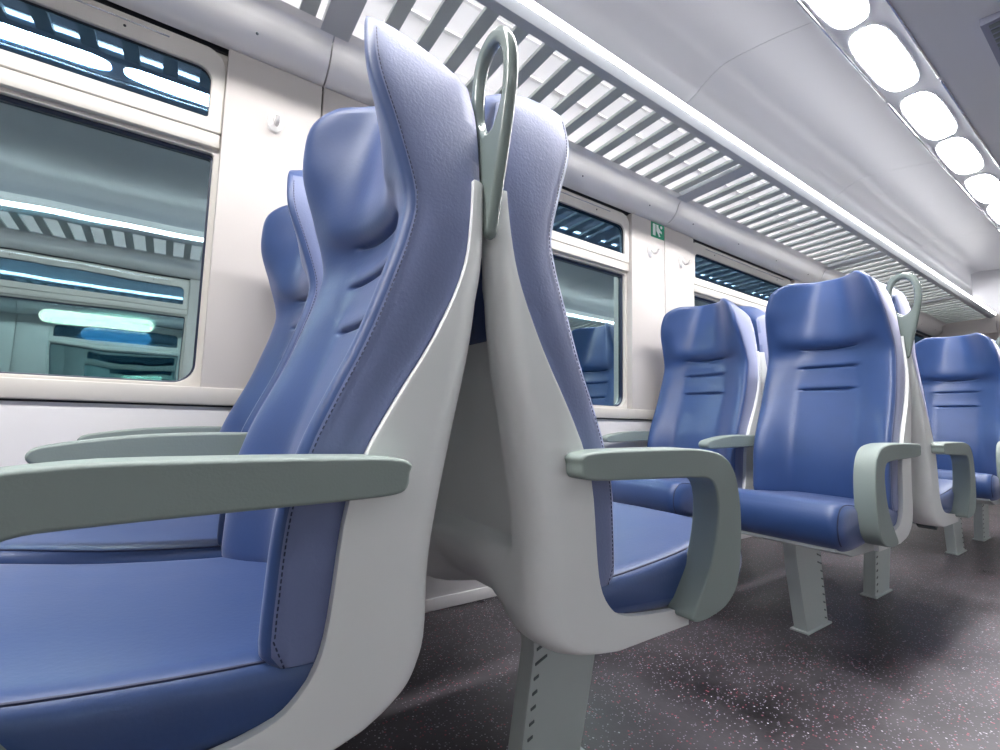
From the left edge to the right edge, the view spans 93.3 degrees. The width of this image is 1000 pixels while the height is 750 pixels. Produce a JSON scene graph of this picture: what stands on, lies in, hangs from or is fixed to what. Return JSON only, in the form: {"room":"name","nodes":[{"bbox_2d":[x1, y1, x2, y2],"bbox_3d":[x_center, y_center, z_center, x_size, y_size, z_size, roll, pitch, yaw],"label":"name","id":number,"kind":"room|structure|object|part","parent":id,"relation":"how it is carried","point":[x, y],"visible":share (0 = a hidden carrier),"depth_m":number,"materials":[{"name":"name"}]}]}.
{"room":"train carriage","nodes":[
{"label":"train carriage","id":0,"kind":"room"},
{"bbox_2d":[0,49,924,599],"bbox_3d":[0.813,-0.226,2.639,10.700,2.400,0.140,5,-7,-35],"label":"wall","id":1,"kind":"structure","parent":0,"point":[255,162],"depth_m":1.47,"materials":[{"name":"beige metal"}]},
{"bbox_2d":[0,0,227,386],"bbox_3d":[-1.422,-0.543,1.073,1.334,1.088,0.056,5,-7,-35],"label":"window","id":2,"kind":"structure","parent":1,"relation":"in","point":[111,119],"depth_m":1.31,"materials":[{"name":"clear glass"}]},
{"bbox_3d":[-1.441,-0.375,1.078,1.304,0.717,0.004,5,-7,-35],"label":"pane","id":3,"kind":"part","parent":2,"relation":"part of","materials":[{"name":"clear glass"}]},
{"bbox_3d":[-1.411,-0.910,1.104,1.268,0.180,0.004,5,-5,-35],"label":"hopper pane","id":4,"kind":"part","parent":2,"relation":"part of","materials":[{"name":"clear glass"}]},
{"bbox_3d":[-1.406,-0.923,1.099,1.328,0.268,0.022,5,-7,-35],"label":"hopper sash","id":5,"kind":"part","parent":2,"relation":"part of","materials":[{"name":"beige metal"}]},
{"bbox_3d":[-1.436,0.392,0.971,1.893,0.702,0.046,5,-7,-35],"label":"panel","id":6,"kind":"part","parent":1,"relation":"part of","materials":[{"name":"white plastic"}]},
{"bbox_3d":[-1.426,0.012,1.006,1.895,0.051,0.070,5,-7,-35],"label":"window sill","id":7,"kind":"part","parent":1,"relation":"part of","materials":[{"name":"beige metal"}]},
{"bbox_2d":[0,170,322,563],"bbox_3d":[-0.730,-0.019,1.093,0.684,1.003,0.553,5,-7,-35],"label":"window seat","id":8,"kind":"object","parent":1,"relation":"attached to","point":[290,250],"visible":0.27,"depth_m":0.97,"materials":[{"name":"blue leather"}]},
{"bbox_2d":[0,514,221,563],"bbox_3d":[-0.814,0.363,1.010,0.508,0.145,0.462,5,-7,-35],"label":"seat cushion","id":9,"kind":"object","parent":8,"relation":"on","point":[197,537],"depth_m":0.87,"materials":[{"name":"blue leather"}]},
{"bbox_3d":[-0.589,0.132,0.867,0.400,0.054,0.043,5,-7,-35],"label":"armrest","id":10,"kind":"part","parent":8,"relation":"part of","materials":[{"name":"grey plastic"}]},
{"bbox_3d":[-0.882,0.166,1.284,0.400,0.054,0.043,5,-7,-35],"label":"armrest","id":11,"kind":"part","parent":8,"relation":"part of","materials":[{"name":"grey plastic"}]},
{"bbox_3d":[-0.564,-0.067,1.219,0.260,0.876,0.463,5,-7,-35],"label":"backrest","id":12,"kind":"part","parent":8,"relation":"part of","materials":[{"name":"blue leather"}]},
{"bbox_3d":[-0.764,-0.476,1.532,0.282,1.060,0.085,5,-7,-35],"label":"wall panel","id":13,"kind":"part","parent":1,"relation":"part of","materials":[{"name":"white plastic"}]},
{"bbox_2d":[267,112,282,133],"bbox_3d":[-0.711,-0.820,1.505,0.049,0.074,0.065,5,-7,-35],"label":"coat hook","id":14,"kind":"object","parent":1,"relation":"attached to","point":[274,120],"visible":1,"depth_m":1.52,"materials":[{"name":"white plastic"}]},
{"bbox_3d":[-0.711,-0.813,1.504,0.018,0.044,0.065,5,-7,-35],"label":"hook arm","id":15,"kind":"part","parent":14,"relation":"part of","materials":[{"name":"white plastic"}]},
{"bbox_3d":[-0.529,-0.455,1.695,0.282,1.060,0.085,5,-7,-35],"label":"wall panel","id":16,"kind":"part","parent":1,"relation":"part of","materials":[{"name":"white plastic"}]},
{"bbox_2d":[94,0,946,336],"bbox_3d":[0.892,-0.920,2.617,10.700,0.121,0.190,5,-7,-35],"label":"upper wall panel","id":17,"kind":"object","parent":1,"relation":"attached to","point":[278,34],"depth_m":1.63,"materials":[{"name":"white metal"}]},
{"bbox_3d":[-1.351,-1.129,1.048,1.892,0.115,0.170,5,-7,-35],"label":"panel","id":18,"kind":"part","parent":17,"relation":"part of","materials":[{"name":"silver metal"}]},
{"bbox_3d":[0.203,-0.987,2.126,1.892,0.115,0.170,5,-7,-35],"label":"panel","id":19,"kind":"part","parent":17,"relation":"part of","materials":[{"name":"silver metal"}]},
{"bbox_3d":[1.757,-0.846,3.205,1.892,0.115,0.170,5,-7,-35],"label":"panel","id":20,"kind":"part","parent":17,"relation":"part of","materials":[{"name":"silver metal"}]},
{"bbox_3d":[3.311,-0.704,4.284,1.892,0.115,0.170,5,-7,-35],"label":"panel","id":21,"kind":"part","parent":17,"relation":"part of","materials":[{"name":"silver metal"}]},
{"bbox_3d":[4.684,-0.579,5.237,1.451,0.115,0.170,5,-7,-35],"label":"panel","id":22,"kind":"part","parent":17,"relation":"part of","materials":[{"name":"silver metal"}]},
{"bbox_3d":[0.118,0.534,2.049,1.893,0.702,0.046,5,-7,-35],"label":"panel","id":23,"kind":"part","parent":1,"relation":"part of","materials":[{"name":"white plastic"}]},
{"bbox_2d":[425,534,752,612],"bbox_3d":[0.813,0.943,2.486,10.700,0.045,0.034,5,-7,-35],"label":"baseboard","id":24,"kind":"structure","parent":1,"relation":"attached to","point":[437,603],"depth_m":1.80,"materials":[{"name":"grey metal"}]},
{"bbox_2d":[552,189,628,408],"bbox_3d":[0.132,-0.401,2.151,1.334,1.088,0.056,5,-7,-35],"label":"window","id":25,"kind":"structure","parent":1,"relation":"in","point":[590,239],"depth_m":2.42,"materials":[{"name":"clear glass"}]},
{"bbox_3d":[0.113,-0.234,2.156,1.304,0.717,0.004,5,-7,-35],"label":"pane","id":26,"kind":"part","parent":25,"relation":"part of","materials":[{"name":"clear glass"}]},
{"bbox_3d":[0.143,-0.768,2.183,1.268,0.180,0.004,5,-9,-35],"label":"hopper pane","id":27,"kind":"part","parent":25,"relation":"part of","materials":[{"name":"clear glass"}]},
{"bbox_3d":[0.148,-0.781,2.178,1.328,0.268,0.022,5,-7,-35],"label":"hopper sash","id":28,"kind":"part","parent":25,"relation":"part of","materials":[{"name":"beige metal"}]},
{"bbox_3d":[0.128,0.154,2.085,1.895,0.051,0.070,5,-7,-35],"label":"window sill","id":29,"kind":"part","parent":1,"relation":"part of","materials":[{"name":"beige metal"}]},
{"bbox_3d":[0.790,-0.335,2.611,0.282,1.060,0.085,5,-7,-35],"label":"wall panel","id":30,"kind":"part","parent":1,"relation":"part of","materials":[{"name":"white plastic"}]},
{"bbox_2d":[647,245,659,257],"bbox_3d":[0.850,-0.689,2.589,0.049,0.074,0.065,5,-7,-35],"label":"coat hook","id":31,"kind":"object","parent":1,"relation":"attached to","point":[650,250],"visible":1,"depth_m":2.60,"materials":[{"name":"white plastic"}]},
{"bbox_3d":[0.834,-0.687,2.612,0.049,0.074,0.010,5,-7,-35],"label":"hook plate","id":32,"kind":"part","parent":31,"relation":"part of","materials":[{"name":"white plastic"}]},
{"bbox_3d":[0.850,-0.683,2.588,0.018,0.044,0.065,5,-7,-35],"label":"hook arm","id":33,"kind":"part","parent":31,"relation":"part of","materials":[{"name":"white plastic"}]},
{"bbox_2d":[651,221,663,240],"bbox_3d":[0.891,-0.813,2.667,0.118,0.088,0.002,5,-7,-35],"label":"safety sign","id":34,"kind":"object","parent":1,"relation":"attached to","point":[657,230],"visible":1,"depth_m":2.66,"materials":[{"name":"teal plastic"}]},
{"bbox_3d":[1.025,-0.313,2.773,0.282,1.060,0.085,5,-7,-35],"label":"wall panel","id":35,"kind":"part","parent":1,"relation":"part of","materials":[{"name":"white plastic"}]},
{"bbox_2d":[602,298,760,517],"bbox_3d":[0.805,0.121,2.159,0.684,1.003,0.553,5,-7,-35],"label":"window seat","id":36,"kind":"object","parent":1,"relation":"attached to","point":[709,399],"visible":0.76,"depth_m":2.22,"materials":[{"name":"blue leather"}]},
{"bbox_3d":[0.654,0.306,2.350,0.400,0.054,0.043,5,-7,-35],"label":"armrest","id":37,"kind":"part","parent":36,"relation":"part of","materials":[{"name":"grey plastic"}]},
{"bbox_2d":[611,478,692,516],"bbox_3d":[0.722,0.503,2.075,0.508,0.145,0.462,5,-7,-35],"label":"seat cushion","id":38,"kind":"object","parent":36,"relation":"on","point":[671,495],"depth_m":1.82,"materials":[{"name":"blue leather"}]},
{"bbox_3d":[0.971,0.073,2.285,0.260,0.876,0.463,5,-7,-35],"label":"backrest","id":39,"kind":"part","parent":36,"relation":"part of","materials":[{"name":"blue leather"}]},
{"bbox_3d":[0.946,0.272,1.933,0.400,0.054,0.043,5,-7,-35],"label":"armrest","id":40,"kind":"part","parent":36,"relation":"part of","materials":[{"name":"grey plastic"}]},
{"bbox_2d":[678,256,690,267],"bbox_3d":[1.084,-0.668,2.752,0.049,0.074,0.065,5,-7,-35],"label":"coat hook","id":41,"kind":"object","parent":1,"relation":"attached to","point":[682,262],"visible":1,"depth_m":2.76,"materials":[{"name":"white plastic"}]},
{"bbox_3d":[1.068,-0.666,2.774,0.049,0.074,0.010,5,-7,-35],"label":"hook plate","id":42,"kind":"part","parent":41,"relation":"part of","materials":[{"name":"white plastic"}]},
{"bbox_3d":[1.084,-0.661,2.751,0.018,0.044,0.065,5,-7,-35],"label":"hook arm","id":43,"kind":"part","parent":41,"relation":"part of","materials":[{"name":"white plastic"}]},
{"bbox_2d":[693,242,791,311],"bbox_3d":[1.686,-0.259,3.230,1.334,1.088,0.056,5,-7,-35],"label":"window","id":44,"kind":"structure","parent":1,"relation":"in","point":[717,275],"depth_m":3.13,"materials":[{"name":"clear glass"}]},
{"bbox_3d":[1.667,-0.092,3.235,1.304,0.717,0.004,5,-7,-35],"label":"pane","id":45,"kind":"part","parent":44,"relation":"part of","materials":[{"name":"clear glass"}]},
{"bbox_3d":[1.683,-0.259,3.234,1.334,1.088,0.020,5,-7,-35],"label":"frame","id":46,"kind":"part","parent":44,"relation":"part of","materials":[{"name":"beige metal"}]},
{"bbox_3d":[1.698,-0.627,3.262,1.268,0.180,0.004,5,-9,-35],"label":"hopper pane","id":47,"kind":"part","parent":44,"relation":"part of","materials":[{"name":"clear glass"}]},
{"bbox_2d":[738,306,767,400],"bbox_3d":[1.373,0.172,2.553,0.684,1.003,0.553,5,-7,-35],"label":"window seat","id":48,"kind":"object","parent":1,"relation":"attached to","point":[757,316],"visible":0.04,"depth_m":2.25,"materials":[{"name":"blue leather"}]},
{"bbox_3d":[1.205,0.094,2.447,0.260,0.876,0.463,5,-7,-35],"label":"backrest","id":49,"kind":"part","parent":48,"relation":"part of","materials":[{"name":"blue leather"}]},
{"bbox_2d":[282,0,999,311],"bbox_3d":[1.709,-1.256,1.484,10.700,0.534,3.130,5,-7,-35],"label":"ceiling","id":50,"kind":"structure","parent":0,"point":[786,83],"depth_m":2.12,"materials":[{"name":"light grey painted panel"},{"name":"white plastic"}]},
{"bbox_2d":[299,0,996,336],"bbox_3d":[1.011,-1.049,2.391,10.620,0.399,0.462,5,-7,-35],"label":"luggage rack","id":51,"kind":"object","parent":50,"relation":"attached to","point":[968,315],"visible":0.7,"depth_m":2.13,"materials":[{"name":"grey metal"}]},
{"bbox_3d":[5.353,-0.549,5.391,0.020,0.190,0.440,5,-7,-35],"label":"plate","id":52,"kind":"part","parent":51,"relation":"part of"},
{"bbox_3d":[0.345,-1.378,1.504,1.628,0.102,0.538,5,-7,-35],"label":"panel","id":53,"kind":"part","parent":50,"relation":"part of","materials":[{"name":"white plastic"}]},
{"bbox_3d":[1.656,-1.258,2.414,1.568,0.102,0.538,5,-7,-35],"label":"panel","id":54,"kind":"part","parent":50,"relation":"part of","materials":[{"name":"white plastic"}]},
{"bbox_2d":[803,0,870,29],"bbox_3d":[1.117,-1.335,1.613,0.536,0.020,0.144,5,-7,-35],"label":"recessed light","id":55,"kind":"object","parent":50,"relation":"in","point":[838,14],"visible":1,"depth_m":1.71,"materials":[{"name":"white plastic"}]},
{"bbox_3d":[1.298,-1.302,1.837,1.140,0.016,0.008,5,-7,-35],"label":"channel trim","id":56,"kind":"part","parent":50,"relation":"part of","materials":[{"name":"white"}]},
{"bbox_2d":[848,22,919,91],"bbox_3d":[1.579,-1.292,1.934,0.536,0.020,0.144,5,-7,-35],"label":"recessed light","id":57,"kind":"object","parent":50,"relation":"in","point":[878,50],"visible":1,"depth_m":1.91,"materials":[{"name":"white plastic"}]},
{"bbox_3d":[1.404,-1.314,1.686,1.140,0.016,0.008,5,-7,-35],"label":"channel trim","id":58,"kind":"part","parent":50,"relation":"part of","materials":[{"name":"white"}]},
{"bbox_3d":[2.946,-1.141,3.309,1.578,0.102,0.538,5,-7,-35],"label":"panel","id":59,"kind":"part","parent":50,"relation":"part of","materials":[{"name":"white plastic"}]},
{"bbox_3d":[2.251,-1.215,2.499,1.140,0.016,0.008,5,-7,-35],"label":"channel trim","id":60,"kind":"part","parent":50,"relation":"part of","materials":[{"name":"white plastic"}]},
{"bbox_2d":[899,90,957,139],"bbox_3d":[2.070,-1.248,2.275,0.536,0.020,0.144,5,-7,-35],"label":"recessed light","id":61,"kind":"object","parent":50,"relation":"in","point":[925,111],"visible":1,"depth_m":2.25,"materials":[{"name":"white plastic"}]},
{"bbox_3d":[2.315,-1.279,1.467,1.568,0.102,1.398,5,-7,-35],"label":"panel","id":62,"kind":"part","parent":50,"relation":"part of","materials":[{"name":"white plastic"}]},
{"bbox_3d":[4.617,-0.988,4.470,2.498,0.102,0.538,5,-7,-35],"label":"panel","id":63,"kind":"part","parent":50,"relation":"part of","materials":[{"name":"white plastic"}]},
{"bbox_2d":[935,136,984,173],"bbox_3d":[2.532,-1.206,2.595,0.536,0.020,0.144,5,-7,-35],"label":"recessed light","id":64,"kind":"object","parent":50,"relation":"in","point":[959,154],"visible":1,"depth_m":2.57,"materials":[{"name":"white plastic"}]},
{"bbox_3d":[2.357,-1.227,2.348,1.140,0.016,0.008,5,-7,-35],"label":"channel trim","id":65,"kind":"part","parent":50,"relation":"part of","materials":[{"name":"white"}]},
{"bbox_3d":[3.204,-1.128,3.160,1.140,0.016,0.008,5,-7,-35],"label":"channel trim","id":66,"kind":"part","parent":50,"relation":"part of","materials":[{"name":"white plastic"}]},
{"bbox_2d":[964,173,999,202],"bbox_3d":[3.023,-1.161,2.936,0.536,0.020,0.144,5,-7,-35],"label":"recessed light","id":67,"kind":"object","parent":50,"relation":"in","point":[984,187],"visible":1,"depth_m":2.91,"materials":[{"name":"white plastic"}]},
{"bbox_2d":[979,11,999,65],"bbox_3d":[1.953,-1.288,1.699,0.340,0.068,0.266,5,-7,-35],"label":"ceiling vent","id":68,"kind":"object","parent":50,"relation":"in","point":[989,23],"depth_m":1.74,"materials":[{"name":"grey metal"}]},
{"bbox_2d":[986,202,999,223],"bbox_3d":[3.485,-1.119,3.257,0.536,0.020,0.144,5,-7,-35],"label":"recessed light","id":69,"kind":"object","parent":50,"relation":"in","point":[993,210],"visible":0.99,"depth_m":3.22,"materials":[{"name":"white plastic"}]},
{"bbox_3d":[3.605,-1.161,2.362,1.578,0.102,1.398,5,-7,-35],"label":"panel","id":70,"kind":"part","parent":50,"relation":"part of","materials":[{"name":"grey plastic"}]},
{"bbox_2d":[334,504,999,749],"bbox_3d":[1.658,0.892,1.275,10.700,0.050,3.130,5,-7,-35],"label":"floor","id":71,"kind":"structure","parent":0,"point":[914,666],"depth_m":1.34,"materials":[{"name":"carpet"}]},
{"bbox_2d":[0,16,517,749],"bbox_3d":[-0.417,0.098,0.640,0.698,1.310,0.523,5,-7,-35],"label":"seat","id":72,"kind":"object","parent":71,"relation":"on","point":[308,623],"visible":1,"depth_m":0.56,"materials":[{"name":"blue leather"}]},
{"bbox_2d":[0,557,313,749],"bbox_3d":[-0.511,0.328,0.578,0.508,0.145,0.462,5,-7,-35],"label":"seat cushion","id":73,"kind":"object","parent":72,"relation":"on","point":[190,654],"depth_m":0.49,"materials":[{"name":"blue leather"}]},
{"bbox_3d":[-0.299,0.229,0.426,0.440,0.305,0.056,5,-7,-35],"label":"armrest","id":74,"kind":"part","parent":72,"relation":"part of","materials":[{"name":"grey plastic"}]},
{"bbox_3d":[-0.262,-0.102,0.788,0.260,0.876,0.463,5,-7,-35],"label":"backrest","id":75,"kind":"part","parent":72,"relation":"part of","materials":[{"name":"blue leather"}]},
{"bbox_3d":[-0.012,-0.365,0.714,0.020,0.329,0.110,5,-7,-35],"label":"grab handle","id":76,"kind":"part","parent":72,"relation":"part of","materials":[{"name":"grey plastic"}]},
{"bbox_2d":[427,94,741,749],"bbox_3d":[0.145,0.149,1.030,0.684,1.310,0.523,5,-7,-35],"label":"seat","id":77,"kind":"object","parent":71,"relation":"on","point":[525,510],"visible":0.68,"depth_m":0.78,"materials":[{"name":"grey plastic"}]},
{"bbox_3d":[-0.028,-0.081,0.951,0.260,0.876,0.463,5,-7,-35],"label":"backrest","id":78,"kind":"part","parent":77,"relation":"part of","materials":[{"name":"grey plastic"}]},
{"bbox_3d":[0.122,0.629,1.008,0.238,0.341,0.044,5,-7,-35],"label":"leg","id":79,"kind":"part","parent":77,"relation":"part of","materials":[{"name":"grey paint"}]},
{"bbox_3d":[0.281,0.282,0.830,0.440,0.305,0.056,5,-7,-35],"label":"armrest","id":80,"kind":"part","parent":77,"relation":"part of","materials":[{"name":"grey plastic"}]},
{"bbox_2d":[601,502,741,612],"bbox_3d":[0.201,0.393,1.072,0.508,0.145,0.462,5,-7,-35],"label":"seat cushion","id":81,"kind":"object","parent":77,"relation":"on","point":[647,566],"depth_m":0.88,"materials":[{"name":"blue leather"}]},
{"bbox_2d":[738,270,921,635],"bbox_3d":[1.118,0.238,1.706,0.698,1.310,0.523,5,-7,-35],"label":"seat","id":82,"kind":"object","parent":71,"relation":"on","point":[833,449],"visible":0.98,"depth_m":1.74,"materials":[{"name":"blue leather"}]},
{"bbox_3d":[1.082,0.717,1.674,0.238,0.341,0.044,5,-7,-35],"label":"leg","id":83,"kind":"part","parent":82,"relation":"part of","materials":[{"name":"grey paint"}]},
{"bbox_3d":[1.107,0.889,1.677,0.192,0.008,0.060,5,-7,-35],"label":"foot plate","id":84,"kind":"part","parent":82,"relation":"part of","materials":[{"name":"grey paint"}]},
{"bbox_2d":[738,488,897,551],"bbox_3d":[1.024,0.468,1.644,0.508,0.145,0.462,5,-7,-35],"label":"seat cushion","id":85,"kind":"object","parent":82,"relation":"on","point":[826,519],"depth_m":1.43,"materials":[{"name":"blue leather"}]},
{"bbox_3d":[1.273,0.038,1.854,0.260,0.876,0.463,5,-7,-35],"label":"backrest","id":86,"kind":"part","parent":82,"relation":"part of","materials":[{"name":"blue leather"}]},
{"bbox_3d":[1.236,0.369,1.492,0.440,0.305,0.056,5,-7,-35],"label":"armrest","id":87,"kind":"part","parent":82,"relation":"part of","materials":[{"name":"grey plastic"}]},
{"bbox_3d":[1.524,-0.225,1.779,0.020,0.329,0.110,5,-7,-35],"label":"grab handle","id":88,"kind":"part","parent":82,"relation":"part of","materials":[{"name":"grey plastic"}]},
{"bbox_2d":[860,283,975,598],"bbox_3d":[1.680,0.289,2.096,0.684,1.310,0.523,5,-7,-35],"label":"seat","id":89,"kind":"object","parent":71,"relation":"on","point":[937,502],"visible":0.18,"depth_m":1.83,"materials":[{"name":"grey plastic"}]},
{"bbox_3d":[1.657,0.769,2.073,0.238,0.341,0.044,5,-7,-35],"label":"leg","id":90,"kind":"part","parent":89,"relation":"part of","materials":[{"name":"grey paint"}]},
{"bbox_3d":[1.625,0.936,2.037,0.192,0.008,0.060,5,-7,-35],"label":"foot plate","id":91,"kind":"part","parent":89,"relation":"part of","materials":[{"name":"grey paint"}]},
{"bbox_3d":[1.508,0.059,2.016,0.260,0.876,0.463,5,-7,-35],"label":"backrest","id":92,"kind":"part","parent":89,"relation":"part of","materials":[{"name":"grey plastic"}]},
{"bbox_2d":[938,478,953,513],"bbox_3d":[1.736,0.533,2.138,0.508,0.145,0.462,5,-7,-35],"label":"seat cushion","id":93,"kind":"object","parent":89,"relation":"on","point":[945,486],"depth_m":1.93,"materials":[{"name":"blue leather"}]},
{"bbox_3d":[1.817,0.422,1.895,0.440,0.305,0.056,5,-7,-35],"label":"armrest","id":94,"kind":"part","parent":89,"relation":"part of","materials":[{"name":"grey plastic"}]},
{"bbox_2d":[915,333,999,554],"bbox_3d":[2.678,0.380,2.788,0.698,1.310,0.523,5,-7,-35],"label":"seat","id":95,"kind":"object","parent":71,"relation":"on","point":[960,375],"visible":0.52,"depth_m":2.89,"materials":[{"name":"blue leather"}]},
{"bbox_3d":[2.642,0.859,2.757,0.238,0.341,0.044,5,-7,-35],"label":"leg","id":96,"kind":"part","parent":95,"relation":"part of","materials":[{"name":"grey paint"}]},
{"bbox_3d":[2.667,1.031,2.760,0.192,0.008,0.060,5,-7,-35],"label":"foot plate","id":97,"kind":"part","parent":95,"relation":"part of","materials":[{"name":"grey paint"}]},
{"bbox_3d":[2.833,0.180,2.936,0.260,0.876,0.463,5,-7,-35],"label":"backrest","id":98,"kind":"part","parent":95,"relation":"part of","materials":[{"name":"blue leather"}]},
{"bbox_2d":[937,469,999,500],"bbox_3d":[2.584,0.610,2.727,0.508,0.145,0.462,5,-7,-35],"label":"seat cushion","id":99,"kind":"object","parent":95,"relation":"on","point":[987,480],"depth_m":2.44,"materials":[{"name":"blue leather"}]},
{"bbox_3d":[3.083,-0.083,2.862,0.020,0.329,0.110,5,-7,-35],"label":"grab handle","id":100,"kind":"part","parent":95,"relation":"part of","materials":[{"name":"grey plastic"}]},
{"bbox_3d":[2.796,0.511,2.575,0.440,0.305,0.056,5,-7,-35],"label":"armrest","id":101,"kind":"part","parent":95,"relation":"part of","materials":[{"name":"grey plastic"}]},
{"bbox_2d":[972,339,995,540],"bbox_3d":[3.240,0.431,3.178,0.684,1.310,0.523,5,-7,-35],"label":"seat","id":102,"kind":"object","parent":71,"relation":"on","point":[981,515],"visible":0.02,"depth_m":3.10,"materials":[{"name":"grey metal"}]},
{"bbox_3d":[3.217,0.912,3.156,0.238,0.341,0.044,5,-7,-35],"label":"leg","id":103,"kind":"part","parent":102,"relation":"part of","materials":[{"name":"grey paint"}]},
{"bbox_3d":[3.184,1.079,3.119,0.192,0.008,0.060,5,-7,-35],"label":"foot plate","id":104,"kind":"part","parent":102,"relation":"part of","materials":[{"name":"grey paint"}]},
{"bbox_2d":[924,269,999,340],"bbox_3d":[5.590,0.055,4.162,1.200,2.360,3.030,5,-7,-35],"label":"wall","id":105,"kind":"structure","parent":0,"point":[985,284],"depth_m":4.54,"materials":[{"name":"grey paint"}]},
{"bbox_3d":[6.061,0.098,4.489,0.050,2.360,3.030,5,-7,-35],"label":"panel","id":106,"kind":"part","parent":105,"relation":"part of","materials":[{"name":"grey plastic"}]}
]}

